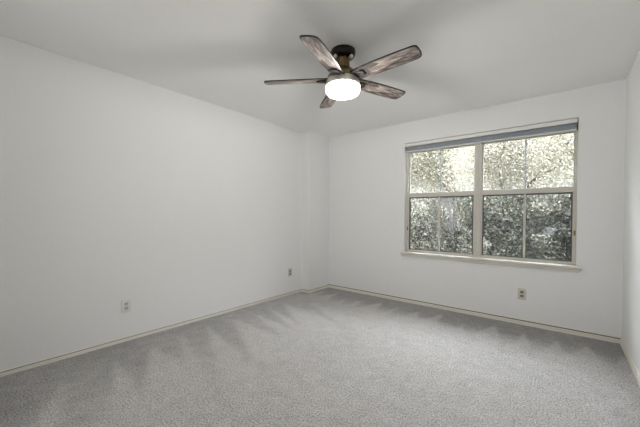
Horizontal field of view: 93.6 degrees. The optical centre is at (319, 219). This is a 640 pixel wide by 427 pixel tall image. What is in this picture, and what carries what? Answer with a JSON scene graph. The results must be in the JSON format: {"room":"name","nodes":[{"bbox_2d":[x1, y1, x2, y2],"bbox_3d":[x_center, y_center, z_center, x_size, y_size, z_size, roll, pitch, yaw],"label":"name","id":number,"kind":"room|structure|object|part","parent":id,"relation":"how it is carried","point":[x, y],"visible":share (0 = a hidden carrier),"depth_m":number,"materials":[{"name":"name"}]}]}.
{"room":"empty bedroom","nodes":[
{"label":"empty bedroom","id":0,"kind":"room"},
{"bbox_2d":[0,35,301,370],"bbox_3d":[-1.289,-0.102,3.479,0.120,2.440,4.320,1,1,39],"label":"wall","id":1,"kind":"structure","parent":0,"point":[115,187],"depth_m":2.75,"materials":[{"name":"paint"}]},
{"bbox_2d":[121,299,130,312],"bbox_3d":[-1.788,0.799,2.775,0.010,0.122,0.076,1,1,39],"label":"wall outlet","id":2,"kind":"object","parent":1,"relation":"attached to","point":[125,304],"visible":1,"depth_m":2.77,"materials":[{"name":"white plastic"}]},
{"bbox_2d":[0,284,328,376],"bbox_3d":[-1.195,1.098,3.388,0.170,0.052,4.042,1,1,39],"label":"baseboard","id":3,"kind":"structure","parent":1,"relation":"attached to","point":[20,368],"depth_m":2.82,"materials":[{"name":"beige paint"}]},
{"bbox_2d":[288,268,291,276],"bbox_3d":[-0.441,0.781,4.444,0.010,0.122,0.076,1,1,39],"label":"wall outlet","id":4,"kind":"object","parent":1,"relation":"attached to","point":[289,269],"visible":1,"depth_m":4.43,"materials":[{"name":"grey plastic"}]},
{"bbox_2d":[301,131,328,289],"bbox_3d":[-0.068,-0.111,4.773,0.157,2.440,0.483,1,1,39],"label":"wall","id":5,"kind":"structure","parent":0,"point":[315,147],"depth_m":4.64,"materials":[{"name":"paint"}]},
{"bbox_2d":[0,287,639,426],"bbox_3d":[0.144,1.141,2.333,3.820,0.002,4.320,1,1,39],"label":"floor","id":6,"kind":"structure","parent":0,"point":[327,357],"depth_m":2.22,"materials":[{"name":"grey carpet"}]},
{"bbox_2d":[0,0,639,137],"bbox_3d":[0.155,-1.349,2.306,3.809,0.100,4.320,1,1,39],"label":"ceiling","id":7,"kind":"structure","parent":0,"point":[476,54],"depth_m":2.24,"materials":[{"name":"paint"}]},
{"bbox_2d":[264,35,421,107],"bbox_3d":[0.199,-1.128,2.294,1.168,0.340,1.197,1,1,39],"label":"ceiling fan","id":8,"kind":"object","parent":7,"relation":"hanging from","point":[341,79],"visible":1,"depth_m":2.23,"materials":[{"name":"brown wood"}]},
{"bbox_3d":[-0.187,-1.084,2.366,0.515,0.008,0.135,0,13,6],"label":"blade","id":9,"kind":"part","parent":8,"relation":"part of","materials":[{"name":"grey wood"}]},
{"bbox_3d":[0.027,-1.078,1.993,0.135,0.008,0.515,14,6,23],"label":"blade","id":10,"kind":"part","parent":8,"relation":"part of","materials":[{"name":"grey wood"}]},
{"bbox_3d":[0.101,-1.086,2.684,0.135,0.008,0.515,-12,3,-11],"label":"blade","id":11,"kind":"part","parent":8,"relation":"part of","materials":[{"name":"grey wood"}]},
{"bbox_3d":[0.494,-1.081,2.508,0.515,0.008,0.135,0,-11,-30],"label":"blade","id":12,"kind":"part","parent":8,"relation":"part of","materials":[{"name":"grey wood"}]},
{"bbox_3d":[0.448,-1.076,2.081,0.515,0.008,0.135,1,-11,42],"label":"blade","id":13,"kind":"part","parent":8,"relation":"part of","materials":[{"name":"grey wood"}]},
{"bbox_2d":[328,79,626,336],"bbox_3d":[1.458,-0.091,3.946,3.569,2.440,0.145,1,1,39],"label":"wall","id":14,"kind":"structure","parent":0,"point":[367,169],"depth_m":3.43,"materials":[{"name":"paint"}]},
{"bbox_2d":[328,283,621,343],"bbox_3d":[1.462,1.101,3.850,3.412,0.066,0.013,1,1,39],"label":"baseboard","id":15,"kind":"structure","parent":14,"relation":"attached to","point":[605,337],"depth_m":3.42,"materials":[{"name":"beige paint"}]},
{"bbox_2d":[400,122,580,271],"bbox_3d":[1.874,-0.255,3.574,1.875,1.530,0.180,1,1,39],"label":"window","id":16,"kind":"structure","parent":14,"relation":"in","point":[477,256],"depth_m":3.56,"materials":[{"name":"paint"}]},
{"bbox_3d":[1.542,0.038,3.885,0.832,0.780,0.032,1,1,39],"label":"sash","id":17,"kind":"part","parent":16,"relation":"part of","materials":[{"name":"clear glass"}]},
{"bbox_3d":[1.565,-0.601,3.901,0.832,0.626,0.024,1,1,39],"label":"sash","id":18,"kind":"part","parent":16,"relation":"part of","materials":[{"name":"clear glass"}]},
{"bbox_3d":[1.870,0.464,3.583,1.875,0.024,0.180,1,1,39],"label":"sill","id":19,"kind":"part","parent":16,"relation":"part of","materials":[{"name":"paint"}]},
{"bbox_2d":[405,118,577,152],"bbox_3d":[1.865,-0.956,3.548,1.782,0.112,0.067,1,1,39],"label":"window blind","id":20,"kind":"object","parent":16,"relation":"attached to","point":[568,125],"visible":1,"depth_m":3.40,"materials":[{"name":"white plastic"}]},
{"bbox_3d":[2.248,0.050,3.316,0.851,0.780,0.032,1,1,39],"label":"sash","id":21,"kind":"part","parent":16,"relation":"part of","materials":[{"name":"clear glass"}]},
{"bbox_3d":[2.271,-0.590,3.331,0.851,0.626,0.024,1,1,39],"label":"sash","id":22,"kind":"part","parent":16,"relation":"part of","materials":[{"name":"clear glass"}]},
{"bbox_2d":[518,288,525,299],"bbox_3d":[2.191,0.809,3.262,0.076,0.122,0.010,1,1,39],"label":"wall outlet","id":23,"kind":"object","parent":14,"relation":"attached to","point":[521,292],"visible":1,"depth_m":3.26,"materials":[{"name":"grey plastic"}]},
{"bbox_2d":[622,51,639,372],"bbox_3d":[1.583,-0.056,1.164,0.120,2.440,4.320,1,1,39],"label":"wall","id":24,"kind":"structure","parent":0,"point":[630,297],"depth_m":2.45,"materials":[{"name":"paint"}]},
{"bbox_2d":[620,338,639,386],"bbox_3d":[1.512,1.134,1.205,0.013,0.066,4.041,1,1,39],"label":"baseboard","id":25,"kind":"structure","parent":24,"relation":"attached to","point":[634,369],"depth_m":2.35,"materials":[{"name":"beige paint"}]},
{"label":"outside","id":26,"kind":"structure","parent":0,"visible":0},
{"bbox_2d":[410,231,569,258],"bbox_3d":[7.661,1.369,15.902,36.000,0.200,25.640,1,1,39],"label":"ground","id":27,"kind":"structure","parent":26,"point":[485,242],"depth_m":15.36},
{"bbox_2d":[411,147,495,238],"bbox_3d":[6.049,-3.177,16.753,7.510,8.970,9.035,0,1,-34],"label":"tree","id":28,"kind":"object","parent":27,"relation":"on","point":[422,164],"visible":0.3,"depth_m":15.34,"materials":[{"name":"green plant"}]},
{"bbox_2d":[410,183,572,259],"bbox_3d":[3.205,0.309,7.167,9.030,2.168,2.099,1,1,39],"label":"hedge","id":29,"kind":"object","parent":27,"relation":"on","point":[505,245],"visible":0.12,"depth_m":6.27,"materials":[{"name":"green plant"}]},
{"bbox_3d":[2.466,0.692,7.318,0.447,1.373,0.653,1,1,39],"label":"stem","id":30,"kind":"part","parent":29,"relation":"part of","materials":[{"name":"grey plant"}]},
{"bbox_3d":[2.455,0.728,7.372,0.441,1.307,0.502,1,1,39],"label":"stem","id":31,"kind":"part","parent":29,"relation":"part of","materials":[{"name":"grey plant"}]},
{"bbox_3d":[3.126,0.701,7.579,0.842,1.355,0.725,1,1,39],"label":"stem","id":32,"kind":"part","parent":29,"relation":"part of","materials":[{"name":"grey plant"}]},
{"bbox_3d":[4.374,0.787,5.741,0.871,1.252,0.616,0,1,-7],"label":"stem","id":33,"kind":"part","parent":29,"relation":"part of","materials":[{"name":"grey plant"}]},
{"bbox_2d":[427,133,573,249],"bbox_3d":[5.599,-1.706,8.753,5.654,6.213,5.514,1,1,31],"label":"tree","id":34,"kind":"object","parent":27,"relation":"on","point":[503,155],"visible":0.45,"depth_m":8.30,"materials":[{"name":"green plant"}]}
]}

